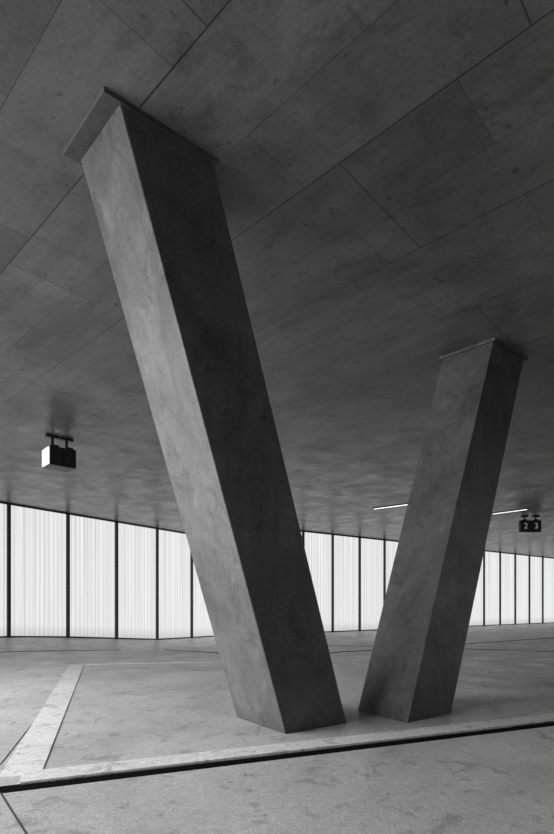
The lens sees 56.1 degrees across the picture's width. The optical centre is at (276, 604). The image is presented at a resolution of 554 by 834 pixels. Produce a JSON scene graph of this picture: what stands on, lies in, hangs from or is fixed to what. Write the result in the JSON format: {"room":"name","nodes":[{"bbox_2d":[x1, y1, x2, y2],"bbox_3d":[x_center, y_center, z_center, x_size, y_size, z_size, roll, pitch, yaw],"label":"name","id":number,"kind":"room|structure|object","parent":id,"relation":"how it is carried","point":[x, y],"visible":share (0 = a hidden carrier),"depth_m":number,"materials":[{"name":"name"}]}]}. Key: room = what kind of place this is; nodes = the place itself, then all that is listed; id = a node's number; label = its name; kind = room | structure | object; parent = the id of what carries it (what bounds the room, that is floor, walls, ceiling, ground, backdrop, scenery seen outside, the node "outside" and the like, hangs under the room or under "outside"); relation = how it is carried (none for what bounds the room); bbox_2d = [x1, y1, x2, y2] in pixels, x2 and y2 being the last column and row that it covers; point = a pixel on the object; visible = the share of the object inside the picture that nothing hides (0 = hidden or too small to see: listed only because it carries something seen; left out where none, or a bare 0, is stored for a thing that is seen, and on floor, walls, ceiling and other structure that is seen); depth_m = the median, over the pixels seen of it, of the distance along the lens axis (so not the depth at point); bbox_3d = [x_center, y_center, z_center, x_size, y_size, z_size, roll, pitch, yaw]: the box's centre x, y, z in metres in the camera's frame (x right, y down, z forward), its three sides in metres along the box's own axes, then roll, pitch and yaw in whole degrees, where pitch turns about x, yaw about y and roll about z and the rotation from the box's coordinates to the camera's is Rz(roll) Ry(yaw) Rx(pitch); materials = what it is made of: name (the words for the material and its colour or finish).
{"room":"parking garage","nodes":[
{"label":"parking garage","id":0,"kind":"room"},
{"bbox_2d":[0,0,553,557],"bbox_3d":[28.000,-5.000,29.500,94.000,0.600,91.000,0,0,0],"label":"ceiling","id":1,"kind":"structure","parent":0,"point":[384,170],"depth_m":6.42,"materials":[{"name":"concrete"}]},
{"bbox_2d":[42,434,75,472],"bbox_3d":[-6.094,-4.260,14.548,0.751,0.880,0.596,0,0,-42],"label":"sign","id":2,"kind":"object","parent":1,"relation":"hanging from","point":[54,457],"visible":1,"depth_m":14.38,"materials":[{"name":"black metal"}]},
{"bbox_2d":[372,503,407,508],"bbox_3d":[5.383,-4.668,24.637,1.865,0.065,0.140,0,0,39],"label":"ceiling light","id":3,"kind":"object","parent":1,"relation":"attached to","point":[406,503],"visible":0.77,"depth_m":24.58,"materials":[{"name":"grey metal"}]},
{"bbox_2d":[492,508,528,513],"bbox_3d":[11.605,-4.668,25.946,0.140,0.065,1.784,0,0,-43],"label":"ceiling light","id":4,"kind":"object","parent":1,"relation":"attached to","point":[525,508],"visible":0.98,"depth_m":25.85,"materials":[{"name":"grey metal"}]},
{"bbox_2d":[519,516,540,532],"bbox_3d":[13.361,-4.270,27.451,1.100,0.860,0.240,0,0,0],"label":"number sign","id":5,"kind":"object","parent":1,"relation":"hanging from","point":[525,526],"visible":1,"depth_m":27.35,"materials":[{"name":"black metal"}]},
{"bbox_2d":[0,623,553,833],"bbox_3d":[8.506,1.750,29.255,122.560,0.899,113.033,0,0,0],"label":"floor","id":6,"kind":"structure","parent":0,"point":[501,780],"depth_m":5.60,"materials":[{"name":"concrete"}]},
{"bbox_2d":[0,792,26,833],"bbox_3d":[-2.023,1.603,3.989,0.012,0.013,1.127,0,0,-37],"label":"trim","id":7,"kind":"structure","parent":6,"relation":"on","point":[11,810],"depth_m":3.96,"materials":[{"name":"grey"}]},
{"bbox_2d":[0,724,31,764],"bbox_3d":[-3.177,1.603,6.600,0.012,0.013,2.916,0,0,-16],"label":"trim","id":8,"kind":"structure","parent":6,"relation":"on","point":[31,724],"depth_m":5.87,"materials":[{"name":"grey"}]},
{"bbox_2d":[0,664,83,777],"bbox_3d":[-3.891,1.604,9.424,0.360,0.024,9.590,0,0,-18],"label":"trim","id":9,"kind":"structure","parent":6,"relation":"on","point":[32,753],"depth_m":6.54,"materials":[{"name":"concrete"}]},
{"bbox_2d":[8,650,98,651],"bbox_3d":[-8.697,1.749,19.267,0.140,0.307,6.710,0,0,38],"label":"trim","id":10,"kind":"structure","parent":6,"relation":"on","point":[44,650],"depth_m":19.77,"materials":[{"name":"grey"}]},
{"bbox_2d":[0,501,213,639],"bbox_3d":[-9.863,-1.240,27.842,0.230,6.920,21.769,0,0,33],"label":"mullions","id":11,"kind":"object","parent":6,"relation":"on","point":[8,504],"visible":0.71,"depth_m":26.97,"materials":[{"name":"grey metal"}]},
{"bbox_2d":[0,503,213,638],"bbox_3d":[-9.875,-1.250,27.851,0.001,6.900,21.628,0,0,33],"label":"glass panels","id":12,"kind":"object","parent":11,"relation":"attached to","point":[38,537],"visible":0.82,"depth_m":27.90,"materials":[{"name":"white glass"}]},
{"bbox_2d":[84,661,220,664],"bbox_3d":[-3.314,1.611,14.479,4.126,0.026,0.220,0,0,-11],"label":"trim","id":13,"kind":"structure","parent":6,"relation":"on","point":[196,661],"depth_m":14.49,"materials":[{"name":"concrete"}]},
{"bbox_2d":[164,649,218,653],"bbox_3d":[-3.001,1.807,19.876,0.180,0.354,7.583,0,0,-31],"label":"trim","id":14,"kind":"structure","parent":6,"relation":"on","point":[164,649],"depth_m":19.87,"materials":[{"name":"grey metal"}]},
{"bbox_2d":[81,104,345,733],"bbox_3d":[-0.625,-1.540,6.442,3.482,6.320,1.329,0,0,-44],"label":"column","id":15,"kind":"structure","parent":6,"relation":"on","point":[157,201],"depth_m":5.82,"materials":[{"name":"concrete"}]},
{"bbox_2d":[63,86,217,166],"bbox_3d":[-1.416,-4.675,5.429,1.295,0.050,0.928,0,0,-39],"label":"plate","id":16,"kind":"object","parent":15,"relation":"attached to","point":[107,101],"visible":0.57,"depth_m":5.06,"materials":[{"name":"concrete"}]},
{"bbox_2d":[20,713,553,784],"bbox_3d":[16.071,1.632,12.374,39.850,0.100,0.320,0,0,-22],"label":"floor stripe","id":17,"kind":"structure","parent":6,"relation":"on","point":[42,775],"depth_m":5.66,"materials":[{"name":"concrete"}]},
{"bbox_2d":[300,530,553,631],"bbox_3d":[22.797,-1.398,48.392,57.620,6.605,0.231,0,0,-36],"label":"mullions","id":18,"kind":"object","parent":6,"relation":"on","point":[302,531],"visible":0.44,"depth_m":37.27,"materials":[{"name":"grey metal"}]},
{"bbox_2d":[301,532,553,630],"bbox_3d":[22.788,-1.408,48.404,57.500,6.585,0.001,0,0,-36],"label":"glass panels","id":19,"kind":"object","parent":18,"relation":"attached to","point":[317,546],"visible":0.53,"depth_m":36.93,"materials":[{"name":"grey glass"}]},
{"bbox_2d":[358,342,522,722],"bbox_3d":[2.888,-1.540,8.807,1.085,6.320,4.075,0,0,44],"label":"column","id":20,"kind":"structure","parent":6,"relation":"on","point":[412,675],"depth_m":8.31,"materials":[{"name":"concrete"}]},
{"bbox_2d":[439,337,527,361],"bbox_3d":[3.923,-4.675,9.881,1.350,0.050,1.041,0,0,-39],"label":"plate","id":21,"kind":"object","parent":20,"relation":"attached to","point":[494,339],"visible":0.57,"depth_m":9.50,"materials":[{"name":"concrete"}]},
{"bbox_2d":[330,637,553,652],"bbox_3d":[8.709,1.708,23.196,17.648,0.168,0.160,0,0,-39],"label":"trim","id":22,"kind":"structure","parent":6,"relation":"on","point":[553,637],"depth_m":23.49,"materials":[{"name":"grey"}]},
{"bbox_2d":[330,645,553,651],"bbox_3d":[7.800,1.659,19.267,12.619,0.096,0.100,0,0,25],"label":"trim","id":23,"kind":"structure","parent":6,"relation":"on","point":[330,645],"depth_m":19.24,"materials":[{"name":"grey"}]},
{"bbox_2d":[331,649,553,660],"bbox_3d":[10.369,1.668,19.314,20.030,0.145,0.240,0,0,-26],"label":"trim","id":24,"kind":"structure","parent":6,"relation":"on","point":[546,649],"depth_m":17.42,"materials":[{"name":"concrete"}]}
]}

